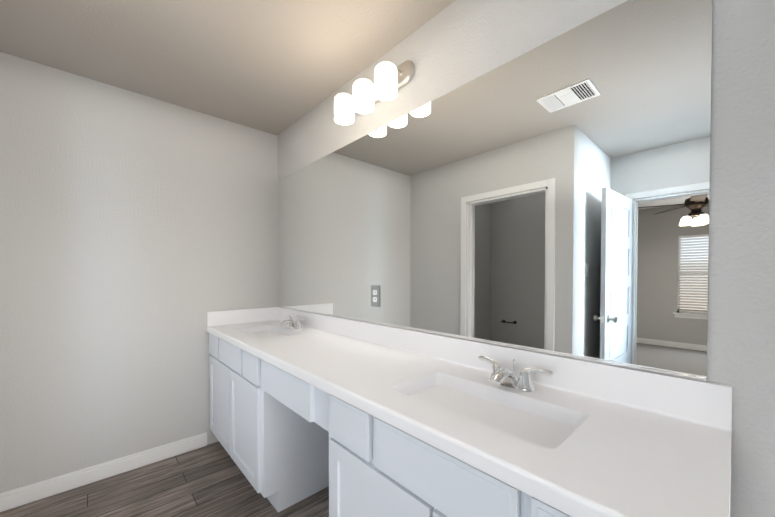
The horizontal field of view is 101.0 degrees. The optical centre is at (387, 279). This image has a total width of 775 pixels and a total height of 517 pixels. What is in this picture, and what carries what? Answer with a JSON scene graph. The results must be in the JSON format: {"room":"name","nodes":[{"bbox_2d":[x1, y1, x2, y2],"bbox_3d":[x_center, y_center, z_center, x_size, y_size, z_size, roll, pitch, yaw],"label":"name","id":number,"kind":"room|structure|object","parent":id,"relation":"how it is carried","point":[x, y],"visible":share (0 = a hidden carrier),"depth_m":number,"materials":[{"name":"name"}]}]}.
{"room":"bathroom","nodes":[
{"label":"bathroom","id":0,"kind":"room"},
{"bbox_2d":[0,52,277,492],"bbox_3d":[-1.654,0.008,2.216,1.800,2.487,0.120,-1,1,-42],"label":"wall","id":1,"kind":"structure","parent":0,"point":[138,237],"depth_m":2.04,"materials":[{"name":"grey paint"}]},
{"bbox_2d":[0,432,206,511],"bbox_3d":[-1.772,1.205,2.035,1.116,0.100,0.014,-1,1,-42],"label":"baseboard","id":2,"kind":"structure","parent":1,"relation":"attached to","point":[20,496],"depth_m":1.98,"materials":[{"name":"white wood"}]},
{"bbox_2d":[0,441,328,516],"bbox_3d":[-0.939,1.305,0.775,2.960,0.060,3.240,-1,1,-42],"label":"floor","id":3,"kind":"structure","parent":0,"point":[210,480],"depth_m":1.86,"materials":[{"name":"wood"}]},
{"bbox_2d":[207,323,731,516],"bbox_3d":[-0.249,0.831,1.611,0.558,0.860,2.684,-1,1,-42],"label":"bathroom vanity","id":4,"kind":"object","parent":3,"relation":"on","point":[362,419],"depth_m":0.94,"materials":[{"name":"white"}]},
{"bbox_2d":[231,323,302,342],"bbox_3d":[-0.832,0.417,2.208,0.270,0.131,0.534,-1,1,-42],"label":"sink","id":5,"kind":"object","parent":4,"relation":"in","point":[262,332],"depth_m":2.27,"materials":[{"name":"white ceramic"}]},
{"bbox_2d":[280,315,304,328],"bbox_3d":[-0.713,0.308,2.317,0.141,0.085,0.271,-1,1,-42],"label":"faucet","id":6,"kind":"object","parent":4,"relation":"on","point":[292,324],"depth_m":2.30,"materials":[{"name":"silver metal"}]},
{"bbox_2d":[387,371,594,462],"bbox_3d":[0.284,0.436,0.990,0.270,0.131,0.534,-1,1,-42],"label":"sink","id":7,"kind":"object","parent":4,"relation":"in","point":[548,430],"depth_m":0.96,"materials":[{"name":"white ceramic"}]},
{"bbox_2d":[478,356,552,391],"bbox_3d":[0.403,0.327,1.099,0.141,0.085,0.271,-1,1,-42],"label":"faucet","id":8,"kind":"object","parent":4,"relation":"on","point":[500,379],"depth_m":1.09,"materials":[{"name":"silver metal"}]},
{"bbox_2d":[0,0,454,135],"bbox_3d":[-1.729,-1.212,-1.127,6.640,0.060,4.920,-1,1,-42],"label":"ceiling","id":9,"kind":"structure","parent":0,"point":[276,67],"depth_m":1.67,"materials":[{"name":"grey paint"}]},
{"bbox_2d":[277,0,626,179],"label":"wall","id":10,"kind":"structure","parent":0,"point":[455,44],"depth_m":1.44,"materials":[{"name":"grey paint"}]},
{"bbox_2d":[334,60,414,124],"bbox_3d":[-0.099,-0.999,1.696,0.186,0.205,0.490,-1,1,-42],"label":"sconce","id":11,"kind":"object","parent":10,"relation":"attached to","point":[391,79],"visible":1,"depth_m":1.62,"materials":[{"name":"white glass"}]},
{"bbox_2d":[277,0,712,380],"bbox_3d":[-0.060,-0.299,1.796,0.008,1.095,2.636,-1,1,-42],"label":"mirror","id":12,"kind":"object","parent":10,"relation":"attached to","point":[551,197],"visible":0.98,"depth_m":1.12,"materials":[{"name":"clear glass"}]},
{"bbox_2d":[371,285,379,306],"bbox_3d":[-0.070,0.091,1.805,0.006,0.120,0.074,-1,1,-42],"label":"electrical outlet","id":13,"kind":"object","parent":12,"relation":"attached to","point":[375,295],"visible":1,"depth_m":1.80,"materials":[{"name":"grey plastic"}]},
{"bbox_2d":[707,0,774,516],"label":"wall","id":14,"kind":"structure","parent":0,"point":[741,259],"depth_m":0.78,"materials":[{"name":"grey paint"}]}
]}

